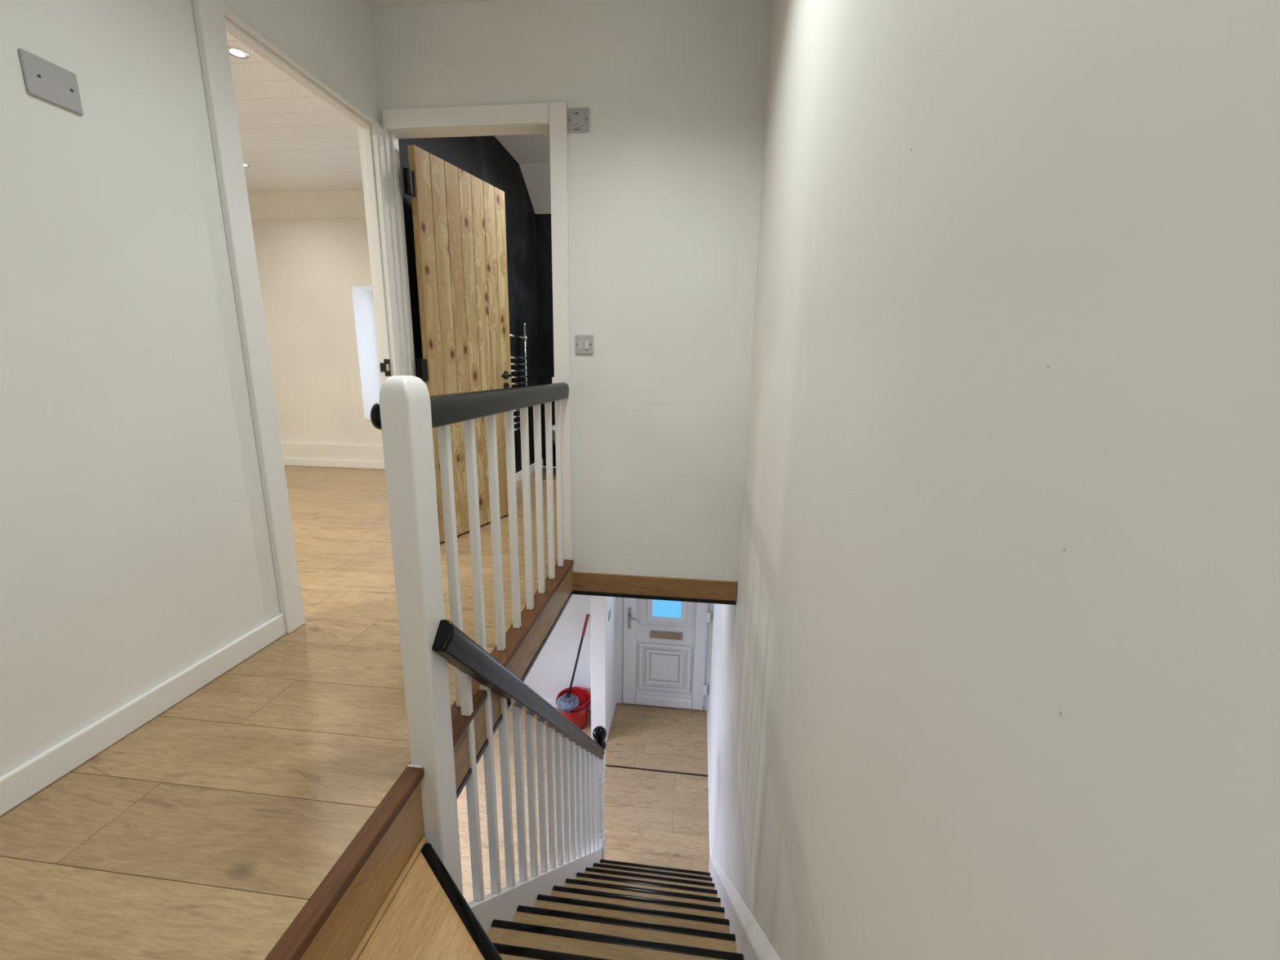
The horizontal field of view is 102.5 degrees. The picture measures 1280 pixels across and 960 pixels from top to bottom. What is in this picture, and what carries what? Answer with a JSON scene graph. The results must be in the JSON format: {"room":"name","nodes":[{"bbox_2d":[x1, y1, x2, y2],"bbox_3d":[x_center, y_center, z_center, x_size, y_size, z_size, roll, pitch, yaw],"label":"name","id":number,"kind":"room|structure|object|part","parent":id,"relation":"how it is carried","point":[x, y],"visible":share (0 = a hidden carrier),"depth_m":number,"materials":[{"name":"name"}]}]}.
{"room":"stair landing","nodes":[
{"label":"stair landing","id":0,"kind":"room"},
{"bbox_2d":[0,0,380,776],"bbox_3d":[-1.379,-0.517,1.040,0.072,2.450,3.120,2,12,6],"label":"wall","id":1,"kind":"structure","parent":0,"point":[135,545],"depth_m":1.30,"materials":[{"name":"paint"}]},
{"bbox_2d":[18,48,83,115],"bbox_3d":[-1.312,-0.886,1.147,0.009,0.086,0.102,2,12,6],"label":"plate","id":2,"kind":"object","parent":1,"relation":"attached to","point":[45,80],"visible":1,"depth_m":1.14,"materials":[{"name":"grey plastic"}]},
{"bbox_2d":[0,613,285,816],"bbox_3d":[-1.411,0.744,0.814,0.016,0.082,2.143,2,12,6],"label":"baseboard","id":3,"kind":"structure","parent":1,"relation":"attached to","point":[21,783],"depth_m":1.33,"materials":[{"name":"white wood"}]},
{"bbox_2d":[191,0,403,633],"bbox_3d":[-1.252,-0.542,2.077,0.096,2.060,0.887,2,12,6],"label":"trim","id":4,"kind":"structure","parent":1,"relation":"attached to","point":[213,19],"depth_m":1.73,"materials":[{"name":"white wood"}]},
{"bbox_3d":[-1.263,-0.456,1.682,0.024,2.060,0.082,2,12,6],"label":"casing","id":5,"kind":"part","parent":4,"relation":"part of","materials":[{"name":"white wood"}]},
{"bbox_3d":[-1.170,-0.592,2.486,0.022,1.985,0.054,2,12,6],"label":"casing","id":6,"kind":"part","parent":4,"relation":"part of","materials":[{"name":"white wood"}]},
{"bbox_2d":[379,359,391,376],"bbox_3d":[-1.221,-0.538,2.460,0.052,0.080,0.001,2,12,6],"label":"strike plate","id":7,"kind":"object","parent":1,"relation":"attached to","point":[385,366],"visible":1,"depth_m":2.46,"materials":[{"name":"black metal"}]},
{"bbox_2d":[0,465,573,959],"bbox_3d":[-1.958,0.419,2.502,5.000,0.022,5.430,2,12,6],"label":"floor","id":8,"kind":"structure","parent":0,"point":[203,832],"depth_m":1.20,"materials":[{"name":"brown wood"}]},
{"bbox_2d":[370,375,462,894],"bbox_3d":[-0.541,0.538,1.267,0.105,1.560,0.100,3,12,6],"label":"newel post","id":9,"kind":"object","parent":8,"relation":"on","point":[402,413],"visible":0.88,"depth_m":1.18,"materials":[{"name":"white wood"}]},
{"bbox_2d":[226,31,365,219],"bbox_3d":[-2.807,-1.921,2.336,3.160,0.248,4.300,2,12,6],"label":"ceiling","id":10,"kind":"structure","parent":0,"point":[302,153],"depth_m":3.43,"materials":[{"name":"paint"}]},
{"bbox_2d":[227,46,249,58],"bbox_3d":[-1.864,-1.978,2.377,0.090,0.004,0.090,2,12,6],"label":"recessed light","id":11,"kind":"object","parent":10,"relation":"in","point":[234,51],"visible":0.91,"depth_m":2.38,"materials":[{"name":"silver metal"}]},
{"bbox_2d":[251,217,382,445],"bbox_3d":[-2.608,-1.379,4.766,3.070,2.500,0.365,2,12,6],"label":"wall","id":12,"kind":"structure","parent":0,"point":[315,276],"depth_m":4.63,"materials":[{"name":"paint"}]},
{"bbox_2d":[281,442,385,469],"bbox_3d":[-2.601,-0.217,4.804,2.970,0.215,0.050,2,12,6],"label":"baseboard","id":13,"kind":"structure","parent":12,"relation":"attached to","point":[295,454],"depth_m":4.82,"materials":[{"name":"white wood"}]},
{"bbox_2d":[363,0,499,8],"bbox_3d":[-0.474,-1.691,0.627,1.865,0.050,3.220,2,12,6],"label":"ceiling","id":14,"kind":"structure","parent":0,"point":[371,3],"depth_m":2.16,"materials":[{"name":"paint"}]},
{"bbox_2d":[398,135,539,473],"bbox_3d":[-1.091,-1.212,3.652,0.020,2.700,2.310,2,12,6],"label":"wall","id":15,"kind":"structure","parent":0,"point":[484,157],"depth_m":4.05,"materials":[{"name":"black paint"}]},
{"bbox_2d":[509,322,528,431],"bbox_3d":[-1.002,-0.820,4.131,0.083,0.892,0.457,2,12,6],"label":"towel rail","id":16,"kind":"object","parent":15,"relation":"attached to","point":[524,337],"visible":0.44,"depth_m":4.23,"materials":[{"name":"silver metal"}]},
{"bbox_2d":[515,458,542,482],"bbox_3d":[-1.091,0.067,3.950,0.017,0.075,2.270,2,12,6],"label":"baseboard","id":17,"kind":"structure","parent":15,"relation":"attached to","point":[518,475],"depth_m":4.44,"materials":[{"name":"white wood"}]},
{"bbox_2d":[493,133,551,213],"bbox_3d":[-0.208,-2.254,3.321,1.720,0.335,2.310,2,12,6],"label":"ceiling","id":18,"kind":"structure","parent":0,"point":[531,152],"depth_m":4.09,"materials":[{"name":"paint"}]},
{"bbox_2d":[535,213,555,466],"bbox_3d":[-0.050,-1.426,4.708,1.840,2.700,0.070,2,12,6],"label":"wall","id":19,"kind":"structure","parent":0,"point":[543,221],"depth_m":4.74,"materials":[{"name":"black paint"}]},
{"bbox_2d":[551,424,555,444],"bbox_3d":[-0.627,-0.371,4.662,0.369,0.240,0.593,2,12,6],"label":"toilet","id":20,"kind":"object","parent":19,"relation":"attached to","point":[553,425],"visible":0.06,"depth_m":4.46,"materials":[{"name":"white ceramic"}]},
{"bbox_3d":[-0.625,-0.472,4.638,0.369,0.032,0.589,2,12,6],"label":"lid","id":21,"kind":"part","parent":20,"relation":"part of","materials":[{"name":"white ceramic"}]},
{"bbox_3d":[-0.626,-0.355,4.671,0.359,0.205,0.582,2,12,6],"label":"bowl","id":22,"kind":"part","parent":20,"relation":"part of","materials":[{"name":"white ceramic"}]},
{"bbox_2d":[523,594,591,703],"bbox_3d":[-1.928,1.185,5.440,3.080,2.425,0.180,2,12,6],"label":"wall","id":23,"kind":"structure","parent":0,"point":[552,672],"depth_m":5.36,"materials":[{"name":"paint"}]},
{"bbox_2d":[545,699,591,711],"bbox_3d":[-1.960,2.348,5.597,3.078,0.085,0.014,2,12,6],"label":"baseboard","id":24,"kind":"structure","parent":23,"relation":"attached to","point":[552,702],"depth_m":5.47,"materials":[{"name":"white wood"}]},
{"bbox_2d":[370,0,773,582],"bbox_3d":[-0.329,-0.767,2.422,1.693,2.518,0.090,2,12,6],"label":"wall","id":25,"kind":"structure","parent":0,"point":[665,178],"depth_m":2.25,"materials":[{"name":"paint"}]},
{"bbox_2d":[402,144,512,542],"bbox_3d":[-0.943,-0.672,2.885,0.103,1.953,0.760,6,13,21],"label":"door","id":26,"kind":"structure","parent":25,"relation":"in","point":[460,228],"depth_m":2.80,"materials":[{"name":"brown wood"}]},
{"bbox_3d":[-0.834,-0.652,3.196,0.008,0.051,0.051,6,13,21],"label":"handle","id":27,"kind":"part","parent":26,"relation":"part of","materials":[{"name":"black metal"}]},
{"bbox_3d":[-0.823,-0.640,3.141,0.057,0.022,0.116,6,13,21],"label":"lever","id":28,"kind":"part","parent":26,"relation":"part of","materials":[{"name":"black metal"}]},
{"bbox_2d":[379,102,573,559],"bbox_3d":[-0.747,-0.626,2.494,0.854,2.062,0.110,2,12,6],"label":"trim","id":29,"kind":"structure","parent":25,"relation":"attached to","point":[530,118],"depth_m":2.31,"materials":[{"name":"white wood"}]},
{"bbox_3d":[-0.765,-1.587,2.241,0.757,0.077,0.017,2,12,6],"label":"casing","id":30,"kind":"part","parent":29,"relation":"part of","materials":[{"name":"white wood"}]},
{"bbox_3d":[-0.366,-0.601,2.407,0.076,2.062,0.018,2,12,6],"label":"casing","id":31,"kind":"part","parent":29,"relation":"part of","materials":[{"name":"white wood"}]},
{"bbox_2d":[450,560,573,798],"bbox_3d":[-0.449,0.634,2.009,0.073,0.190,1.330,2,12,6],"label":"trim","id":32,"kind":"structure","parent":25,"relation":"attached to","point":[524,644],"depth_m":1.86,"materials":[{"name":"brown wood"}]},
{"bbox_2d":[429,382,568,706],"bbox_3d":[-0.445,0.110,1.885,0.058,0.887,1.304,2,12,6],"label":"balustrade","id":33,"kind":"object","parent":32,"relation":"on","point":[448,409],"visible":0.8,"depth_m":1.70,"materials":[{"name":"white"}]},
{"bbox_3d":[-0.439,-0.287,1.798,0.058,0.074,1.304,2,12,6],"label":"handrail","id":34,"kind":"part","parent":33,"relation":"part of","materials":[{"name":"black wood"}]},
{"bbox_2d":[568,107,589,133],"bbox_3d":[-0.262,-1.538,2.191,0.090,0.092,0.020,2,12,6],"label":"switch","id":35,"kind":"object","parent":25,"relation":"attached to","point":[578,117],"visible":1,"depth_m":2.19,"materials":[{"name":"grey plastic"}]},
{"bbox_2d":[575,334,593,354],"bbox_3d":[-0.260,-0.630,2.389,0.085,0.088,0.016,2,12,6],"label":"light switch","id":36,"kind":"object","parent":25,"relation":"attached to","point":[584,343],"visible":1,"depth_m":2.39,"materials":[{"name":"grey plastic"}]},
{"bbox_2d":[572,571,737,604],"bbox_3d":[0.068,0.547,2.615,0.834,0.118,0.038,2,12,6],"label":"trim","id":37,"kind":"structure","parent":25,"relation":"attached to","point":[681,589],"depth_m":2.60,"materials":[{"name":"brown wood"}]},
{"bbox_2d":[457,702,709,902],"bbox_3d":[-1.732,2.958,3.088,4.325,0.034,5.550,2,12,6],"label":"ground","id":38,"kind":"structure","parent":0,"point":[655,784],"depth_m":4.38,"materials":[{"name":"brown wood"}]},
{"bbox_2d":[357,842,780,959],"bbox_3d":[-0.106,2.045,1.734,0.872,2.618,3.640,2,12,6],"label":"staircase","id":39,"kind":"structure","parent":38,"relation":"on","point":[587,907],"depth_m":1.77,"materials":[{"name":"brown wood"}]},
{"bbox_2d":[431,619,606,901],"bbox_3d":[-0.379,1.583,2.484,0.095,2.962,2.010,2,12,6],"label":"balustrade","id":40,"kind":"object","parent":39,"relation":"on","point":[587,811],"visible":0.95,"depth_m":1.95,"materials":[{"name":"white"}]},
{"bbox_3d":[-0.477,0.370,1.227,0.058,0.056,0.056,2,12,6],"label":"rail","id":41,"kind":"part","parent":40,"relation":"part of","materials":[{"name":"black wood"}]},
{"bbox_3d":[-0.373,1.120,2.370,0.058,1.991,1.969,2,12,7],"label":"handrail","id":42,"kind":"part","parent":40,"relation":"part of","materials":[{"name":"black wood"}]},
{"bbox_2d":[555,686,591,729],"bbox_3d":[-0.673,2.340,5.219,0.352,0.304,0.349,2,12,6],"label":"bucket","id":43,"kind":"object","parent":38,"relation":"on","point":[579,717],"visible":0.69,"depth_m":5.15,"materials":[{"name":"red plastic"}]},
{"bbox_2d":[556,613,589,713],"bbox_3d":[-0.679,1.819,5.103,0.226,0.867,0.459,4,13,13],"label":"mop","id":44,"kind":"object","parent":43,"relation":"in","point":[568,701],"visible":1,"depth_m":5.04,"materials":[{"name":"grey fabric"}]},
{"bbox_3d":[-0.644,1.866,5.110,0.022,0.557,0.277,8,14,28],"label":"handle","id":45,"kind":"part","parent":44,"relation":"part of","materials":[{"name":"black metal"}]},
{"bbox_2d":[590,595,616,741],"bbox_3d":[-0.350,1.293,5.068,0.145,2.425,0.645,2,12,6],"label":"wall","id":46,"kind":"structure","parent":0,"point":[603,632],"depth_m":4.89,"materials":[{"name":"paint"}]},
{"bbox_2d":[608,608,610,621],"bbox_3d":[-0.289,1.292,4.902,0.013,0.090,0.086,2,12,6],"label":"light switch","id":47,"kind":"object","parent":46,"relation":"attached to","point":[609,612],"visible":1,"depth_m":4.87,"materials":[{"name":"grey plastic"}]},
{"bbox_2d":[605,696,616,740],"bbox_3d":[-0.294,2.444,5.288,0.012,0.085,0.590,2,12,6],"label":"baseboard","id":48,"kind":"structure","parent":46,"relation":"attached to","point":[615,701],"depth_m":5.23,"materials":[{"name":"white wood"}]},
{"bbox_2d":[615,596,713,710],"bbox_3d":[0.248,1.268,5.260,1.030,2.410,0.165,2,12,6],"label":"door","id":49,"kind":"structure","parent":46,"relation":"in","point":[661,646],"depth_m":5.39,"materials":[{"name":"white plastic"}]},
{"bbox_3d":[-0.108,1.431,5.319,0.032,0.235,0.012,2,12,6],"label":"handle","id":50,"kind":"part","parent":49,"relation":"part of","materials":[{"name":"silver metal"}]},
{"bbox_3d":[-0.060,1.416,5.274,0.125,0.026,0.058,2,12,6],"label":"lever","id":51,"kind":"part","parent":49,"relation":"part of","materials":[{"name":"silver metal"}]},
{"bbox_3d":[0.258,1.984,5.428,0.390,0.390,0.026,2,12,6],"label":"moulding","id":52,"kind":"part","parent":49,"relation":"part of","materials":[{"name":"white plastic"}]},
{"bbox_3d":[0.260,1.987,5.429,0.545,0.535,0.024,2,12,6],"label":"moulding","id":53,"kind":"part","parent":49,"relation":"part of","materials":[{"name":"white plastic"}]},
{"bbox_3d":[0.272,1.361,5.318,0.612,1.955,0.026,2,12,6],"label":"panel","id":54,"kind":"part","parent":49,"relation":"part of","materials":[{"name":"white plastic"}]},
{"bbox_3d":[0.275,1.123,5.246,0.545,0.820,0.012,2,12,6],"label":"moulding","id":55,"kind":"part","parent":49,"relation":"part of","materials":[{"name":"white plastic"}]},
{"bbox_3d":[0.283,1.133,5.260,0.308,0.625,0.008,2,12,6],"label":"pane","id":56,"kind":"part","parent":49,"relation":"part of","materials":[{"name":"blue glass"}]},
{"bbox_3d":[0.280,1.125,5.240,0.399,0.700,0.024,2,12,6],"label":"moulding","id":57,"kind":"part","parent":49,"relation":"part of","materials":[{"name":"white plastic"}]},
{"bbox_2d":[708,0,1279,959],"bbox_3d":[0.509,0.563,2.328,0.100,5.050,5.600,2,12,6],"label":"wall","id":58,"kind":"structure","parent":0,"point":[994,664],"depth_m":0.37,"materials":[{"name":"paint"}]},
{"bbox_2d":[706,703,711,857],"bbox_3d":[0.616,2.613,4.584,0.013,0.085,1.820,2,12,6],"label":"baseboard","id":59,"kind":"structure","parent":58,"relation":"attached to","point":[708,726],"depth_m":4.38,"materials":[{"name":"white wood"}]},
{"bbox_3d":[-1.645,0.509,2.520,4.225,0.155,5.500,2,12,6],"label":"ceiling","id":60,"kind":"structure","parent":0,"visible":0},
{"bbox_2d":[264,766,427,959],"bbox_3d":[-0.644,0.969,0.499,0.045,0.204,1.612,2,12,6],"label":"trim","id":61,"kind":"structure","parent":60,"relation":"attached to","point":[340,918],"depth_m":1.05,"materials":[{"name":"brown wood"}]}
]}

